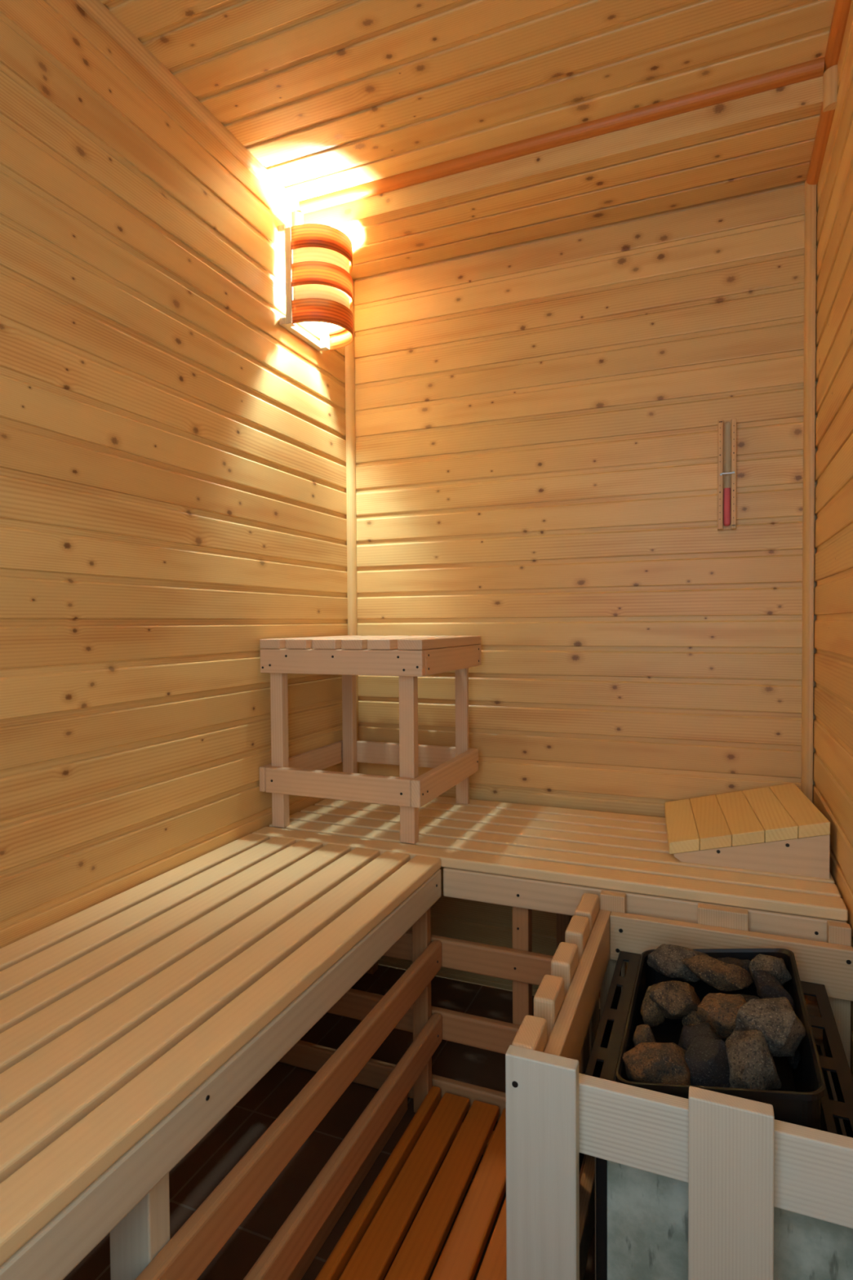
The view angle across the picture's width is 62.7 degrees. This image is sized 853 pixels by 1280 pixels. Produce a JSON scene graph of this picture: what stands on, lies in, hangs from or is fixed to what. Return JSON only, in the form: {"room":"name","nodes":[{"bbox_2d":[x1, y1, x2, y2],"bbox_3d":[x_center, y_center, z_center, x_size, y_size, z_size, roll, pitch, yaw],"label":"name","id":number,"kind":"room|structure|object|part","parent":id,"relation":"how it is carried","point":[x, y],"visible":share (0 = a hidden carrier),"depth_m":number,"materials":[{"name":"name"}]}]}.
{"room":"sauna","nodes":[
{"label":"sauna","id":0,"kind":"room"},
{"bbox_2d":[0,0,347,948],"bbox_3d":[-0.656,-0.069,1.199,0.040,2.267,2.200,0,2,22],"label":"wall","id":1,"kind":"structure","parent":0,"point":[173,455],"depth_m":1.37,"materials":[{"name":"beige wood"}]},
{"bbox_2d":[73,0,301,212],"bbox_3d":[-0.689,-1.127,1.029,0.022,0.022,1.836,0,2,22],"label":"trim","id":2,"kind":"structure","parent":1,"relation":"attached to","point":[95,10],"depth_m":1.45,"materials":[{"name":"brown wood"}]},
{"bbox_2d":[292,211,303,226],"bbox_3d":[-0.344,-1.104,1.870,0.022,0.072,0.022,0,2,22],"label":"bulb","id":3,"kind":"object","parent":1,"relation":"attached to","point":[297,217],"depth_m":1.86,"materials":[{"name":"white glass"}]},
{"bbox_2d":[278,223,353,351],"bbox_3d":[-0.275,-0.942,1.867,0.150,0.257,0.194,0,2,22],"label":"wall lamp","id":4,"kind":"object","parent":1,"relation":"attached to","point":[318,258],"visible":1,"depth_m":1.79,"materials":[{"name":"brown wood"}]},
{"bbox_3d":[-0.337,-1.062,1.889,0.018,0.017,0.194,0,2,22],"label":"rail","id":5,"kind":"part","parent":4,"relation":"part of","materials":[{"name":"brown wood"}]},
{"bbox_3d":[-0.335,-0.826,1.895,0.018,0.017,0.194,0,2,22],"label":"rail","id":6,"kind":"part","parent":4,"relation":"part of","materials":[{"name":"brown wood"}]},
{"bbox_2d":[298,57,824,214],"bbox_3d":[0.231,-1.149,1.632,1.221,0.022,0.022,0,2,22],"label":"trim","id":7,"kind":"structure","parent":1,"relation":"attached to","point":[811,69],"depth_m":1.58,"materials":[{"name":"orange wood"}]},
{"bbox_2d":[62,964,626,1279],"bbox_3d":[-0.051,1.051,0.961,1.265,0.030,2.160,0,2,22],"label":"floor","id":8,"kind":"structure","parent":0,"point":[199,1172],"depth_m":1.45,"materials":[{"name":"tile"}]},
{"bbox_2d":[0,833,442,1279],"bbox_3d":[-0.496,0.765,0.875,0.499,0.553,1.588,0,2,22],"label":"bench","id":9,"kind":"object","parent":8,"relation":"on","point":[133,1022],"visible":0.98,"depth_m":0.96,"materials":[{"name":"brown wood"}]},
{"bbox_3d":[-0.320,0.778,0.787,0.058,0.530,0.032,0,2,22],"label":"leg","id":10,"kind":"part","parent":9,"relation":"part of","materials":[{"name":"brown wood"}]},
{"bbox_3d":[-0.278,0.701,0.783,0.022,0.062,1.588,0,2,22],"label":"rail","id":11,"kind":"part","parent":9,"relation":"part of","materials":[{"name":"brown wood"}]},
{"bbox_3d":[-0.276,0.861,0.787,0.022,0.062,1.588,0,2,22],"label":"rail","id":12,"kind":"part","parent":9,"relation":"part of","materials":[{"name":"brown wood"}]},
{"bbox_3d":[-0.346,1.013,0.805,0.022,0.060,1.559,0,2,22],"label":"floor rail","id":13,"kind":"part","parent":9,"relation":"part of","materials":[{"name":"brown wood"}]},
{"bbox_3d":[-0.010,0.757,1.511,0.036,0.530,0.023,0,2,22],"label":"leg","id":14,"kind":"part","parent":9,"relation":"part of","materials":[{"name":"brown wood"}]},
{"bbox_2d":[315,1085,506,1279],"bbox_3d":[-0.117,1.014,0.785,0.323,0.054,1.467,0,2,22],"label":"duckboard","id":15,"kind":"object","parent":8,"relation":"on","point":[369,1244],"visible":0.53,"depth_m":1.21,"materials":[{"name":"brown wood"}]},
{"bbox_3d":[-0.256,1.006,0.842,0.022,0.039,1.467,0,2,22],"label":"rail","id":16,"kind":"part","parent":15,"relation":"part of","materials":[{"name":"brown wood"}]},
{"bbox_2d":[252,796,848,1121],"bbox_3d":[0.252,0.739,1.697,1.256,0.553,0.502,0,2,22],"label":"bench","id":17,"kind":"object","parent":8,"relation":"on","point":[525,858],"visible":0.51,"depth_m":1.50,"materials":[{"name":"brown wood"}]},
{"bbox_2d":[259,635,481,844],"bbox_3d":[-0.130,0.227,1.844,0.442,0.468,0.433,0,2,22],"label":"wooden stool","id":18,"kind":"object","parent":17,"relation":"on","point":[409,658],"visible":1,"depth_m":1.69,"materials":[{"name":"brown wood"}]},
{"bbox_3d":[-0.367,0.244,1.747,0.035,0.444,0.026,0,2,22],"label":"leg","id":19,"kind":"part","parent":18,"relation":"part of","materials":[{"name":"brown wood"}]},
{"bbox_3d":[-0.229,0.234,2.082,0.035,0.444,0.026,0,2,22],"label":"leg","id":20,"kind":"part","parent":18,"relation":"part of","materials":[{"name":"brown wood"}]},
{"bbox_3d":[-0.041,0.245,1.613,0.037,0.444,0.026,0,2,22],"label":"leg","id":21,"kind":"part","parent":18,"relation":"part of","materials":[{"name":"brown wood"}]},
{"bbox_3d":[0.099,0.235,1.952,0.036,0.444,0.014,0,2,22],"label":"leg","id":22,"kind":"part","parent":18,"relation":"part of","materials":[{"name":"brown wood"}]},
{"bbox_3d":[-0.172,0.743,2.124,0.035,0.530,0.035,0,2,22],"label":"leg","id":23,"kind":"part","parent":17,"relation":"part of","materials":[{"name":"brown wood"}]},
{"bbox_3d":[0.163,0.991,1.482,1.256,0.058,0.021,0,2,22],"label":"rail","id":24,"kind":"part","parent":17,"relation":"part of","materials":[{"name":"brown wood"}]},
{"bbox_3d":[0.162,0.840,1.478,1.256,0.062,0.021,0,2,22],"label":"rail","id":25,"kind":"part","parent":17,"relation":"part of","materials":[{"name":"brown wood"}]},
{"bbox_3d":[0.204,0.756,1.488,0.035,0.530,0.034,0,2,22],"label":"leg","id":26,"kind":"part","parent":17,"relation":"part of","materials":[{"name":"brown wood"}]},
{"bbox_3d":[0.249,0.474,1.688,1.256,0.022,0.494,0,2,22],"label":"slatted seat","id":27,"kind":"part","parent":17,"relation":"part of","materials":[{"name":"brown wood"}]},
{"bbox_3d":[0.373,0.745,1.900,0.035,0.530,0.035,0,2,22],"label":"leg","id":28,"kind":"part","parent":17,"relation":"part of","materials":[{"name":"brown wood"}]},
{"bbox_3d":[0.160,0.680,1.474,1.256,0.062,0.021,0,2,22],"label":"rail","id":29,"kind":"part","parent":17,"relation":"part of","materials":[{"name":"brown wood"}]},
{"bbox_2d":[664,782,830,879],"bbox_3d":[0.701,0.406,1.584,0.327,0.112,0.343,0,2,22],"label":"headrest cover","id":30,"kind":"object","parent":17,"relation":"on","point":[777,828],"visible":1,"depth_m":1.45,"materials":[{"name":"brown wood"}]},
{"bbox_3d":[0.658,0.422,1.429,0.288,0.087,0.020,0,2,22],"label":"panel","id":31,"kind":"part","parent":30,"relation":"part of","materials":[{"name":"brown wood"}]},
{"bbox_3d":[0.713,0.758,1.280,0.035,0.530,0.034,0,2,22],"label":"leg","id":32,"kind":"part","parent":17,"relation":"part of","materials":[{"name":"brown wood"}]},
{"bbox_2d":[505,890,852,1279],"bbox_3d":[0.419,0.766,1.044,0.456,0.530,0.578,0,2,22],"label":"guard","id":33,"kind":"object","parent":8,"relation":"on","point":[738,1162],"visible":0.95,"depth_m":0.84,"materials":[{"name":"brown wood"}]},
{"bbox_3d":[0.246,0.573,1.110,0.022,0.086,0.532,0,2,22],"label":"rail","id":34,"kind":"part","parent":33,"relation":"part of","materials":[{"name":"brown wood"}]},
{"bbox_3d":[0.249,0.940,1.120,0.022,0.080,0.532,0,2,22],"label":"rail","id":35,"kind":"part","parent":33,"relation":"part of","materials":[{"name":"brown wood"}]},
{"bbox_3d":[0.345,0.580,0.793,0.402,0.086,0.021,0,2,22],"label":"rail","id":36,"kind":"part","parent":33,"relation":"part of","materials":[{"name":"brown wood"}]},
{"bbox_3d":[0.539,0.567,1.266,0.402,0.086,0.022,0,2,22],"label":"rail","id":37,"kind":"part","parent":33,"relation":"part of","materials":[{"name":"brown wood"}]},
{"bbox_2d":[578,943,852,1279],"bbox_3d":[0.443,0.762,1.044,0.355,0.537,0.460,0,2,22],"label":"heater","id":38,"kind":"object","parent":8,"relation":"on","point":[642,1216],"depth_m":0.93,"materials":[{"name":"black ceramic"}]},
{"bbox_3d":[0.322,0.594,1.031,0.033,0.052,0.048,0,2,22],"label":"heater stone","id":39,"kind":"part","parent":38,"relation":"part of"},
{"bbox_3d":[0.356,0.577,1.099,0.040,0.058,0.063,0,2,22],"label":"heater stone","id":40,"kind":"part","parent":38,"relation":"part of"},
{"bbox_3d":[0.314,0.577,0.944,0.096,0.065,0.069,0,2,22],"label":"heater stone","id":41,"kind":"part","parent":38,"relation":"part of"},
{"bbox_3d":[0.393,0.564,1.096,0.102,0.078,0.069,-2,2,-43],"label":"heater stone","id":42,"kind":"part","parent":38,"relation":"part of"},
{"bbox_3d":[0.431,0.550,1.187,0.110,0.052,0.062,0,2,22],"label":"heater stone","id":43,"kind":"part","parent":38,"relation":"part of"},
{"bbox_3d":[0.407,0.583,1.060,0.038,0.037,0.036,0,2,22],"label":"heater stone","id":44,"kind":"part","parent":38,"relation":"part of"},
{"bbox_3d":[0.393,0.583,1.006,0.060,0.058,0.063,-2,2,-44],"label":"heater stone","id":45,"kind":"part","parent":38,"relation":"part of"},
{"bbox_3d":[0.372,0.583,0.942,0.059,0.088,0.069,-1,2,-23],"label":"heater stone","id":46,"kind":"part","parent":38,"relation":"part of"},
{"bbox_3d":[0.474,0.540,1.141,0.068,0.043,0.096,-2,2,-44],"label":"heater stone","id":47,"kind":"part","parent":38,"relation":"part of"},
{"bbox_2d":[615,947,825,1129],"bbox_3d":[0.432,0.609,1.049,0.244,0.165,0.398,0,2,22],"label":"basket","id":48,"kind":"object","parent":38,"relation":"on","point":[801,1096],"depth_m":1.04,"materials":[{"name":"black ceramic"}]},
{"bbox_3d":[0.446,0.557,1.035,0.088,0.059,0.069,0,2,22],"label":"heater stone","id":49,"kind":"part","parent":38,"relation":"part of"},
{"bbox_3d":[0.446,0.831,1.053,0.311,0.278,0.430,0,2,22],"label":"casing","id":50,"kind":"part","parent":38,"relation":"part of","materials":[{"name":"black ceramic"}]},
{"bbox_3d":[0.378,0.776,0.834,0.316,0.400,0.018,0,2,22],"label":"plate","id":51,"kind":"part","parent":38,"relation":"part of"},
{"bbox_3d":[0.524,0.559,1.184,0.082,0.042,0.038,0,2,22],"label":"heater stone","id":52,"kind":"part","parent":38,"relation":"part of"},
{"bbox_3d":[0.501,0.574,1.073,0.057,0.047,0.064,-2,2,-37],"label":"heater stone","id":53,"kind":"part","parent":38,"relation":"part of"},
{"bbox_3d":[0.430,0.565,0.930,0.072,0.084,0.064,-1,2,-19],"label":"heater stone","id":54,"kind":"part","parent":38,"relation":"part of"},
{"bbox_3d":[0.472,0.533,0.965,0.078,0.075,0.080,-1,2,-36],"label":"heater stone","id":55,"kind":"part","parent":38,"relation":"part of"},
{"bbox_3d":[0.563,0.542,1.147,0.064,0.050,0.055,0,2,22],"label":"heater stone","id":56,"kind":"part","parent":38,"relation":"part of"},
{"bbox_3d":[0.540,0.548,1.092,0.034,0.049,0.068,-2,2,-43],"label":"heater stone","id":57,"kind":"part","parent":38,"relation":"part of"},
{"bbox_3d":[0.530,0.598,1.012,0.018,0.033,0.052,0,2,22],"label":"heater stone","id":58,"kind":"part","parent":38,"relation":"part of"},
{"bbox_2d":[99,0,835,201],"bbox_3d":[-0.112,-1.157,0.798,1.345,0.040,1.909,0,2,22],"label":"ceiling","id":59,"kind":"structure","parent":0,"point":[329,96],"depth_m":1.40,"materials":[{"name":"brown wood"}]},
{"bbox_2d":[301,69,825,226],"bbox_3d":[0.241,-1.125,1.657,1.345,0.072,0.030,0,2,22],"label":"ceiling","id":60,"kind":"structure","parent":0,"point":[802,94],"depth_m":1.59,"materials":[{"name":"brown wood"}]},
{"bbox_2d":[331,101,822,279],"bbox_3d":[0.289,-1.117,1.775,1.345,0.050,0.284,0,2,22],"label":"ceiling","id":61,"kind":"structure","parent":0,"point":[774,150],"depth_m":1.71,"materials":[{"name":"brown wood"}]},
{"bbox_2d":[352,180,817,1008],"bbox_3d":[0.359,-0.051,1.951,1.345,2.177,0.040,0,2,22],"label":"wall","id":62,"kind":"structure","parent":0,"point":[536,420],"depth_m":1.88,"materials":[{"name":"beige wood"}]},
{"bbox_2d":[344,281,359,773],"bbox_3d":[-0.230,-0.322,2.151,0.022,1.552,0.022,0,2,22],"label":"trim","id":63,"kind":"structure","parent":62,"relation":"attached to","point":[349,350],"depth_m":2.14,"materials":[{"name":"brown wood"}]},
{"bbox_2d":[717,417,736,530],"bbox_3d":[0.749,-0.411,1.744,0.042,0.271,0.027,0,2,22],"label":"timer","id":64,"kind":"object","parent":62,"relation":"attached to","point":[726,430],"visible":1,"depth_m":1.74,"materials":[{"name":"brown wood"}]},
{"bbox_2d":[801,180,816,802],"bbox_3d":[0.918,-0.319,1.680,0.022,1.552,0.022,0,2,22],"label":"trim","id":65,"kind":"structure","parent":62,"relation":"attached to","point":[810,260],"depth_m":1.67,"materials":[{"name":"brown wood"}]},
{"bbox_2d":[812,0,852,1077],"bbox_3d":[0.551,-0.066,0.703,0.040,2.267,2.200,0,2,22],"label":"wall","id":66,"kind":"structure","parent":0,"point":[833,672],"depth_m":1.38,"materials":[{"name":"beige wood"}]},
{"bbox_2d":[806,103,835,187],"bbox_3d":[0.864,-1.080,1.539,0.022,0.022,0.283,0,2,22],"label":"trim","id":67,"kind":"structure","parent":66,"relation":"attached to","point":[825,120],"depth_m":1.52,"materials":[{"name":"orange wood"}]},
{"bbox_2d":[822,64,837,112],"bbox_3d":[0.806,-1.101,1.397,0.022,0.072,0.022,0,2,22],"label":"trim","id":68,"kind":"structure","parent":66,"relation":"attached to","point":[830,75],"depth_m":1.39,"materials":[{"name":"brown wood"}]},
{"bbox_2d":[824,0,851,71],"bbox_3d":[0.461,-1.124,0.557,0.022,0.022,1.836,0,2,22],"label":"trim","id":69,"kind":"structure","parent":66,"relation":"attached to","point":[842,8],"depth_m":1.31,"materials":[{"name":"orange wood"}]}
]}

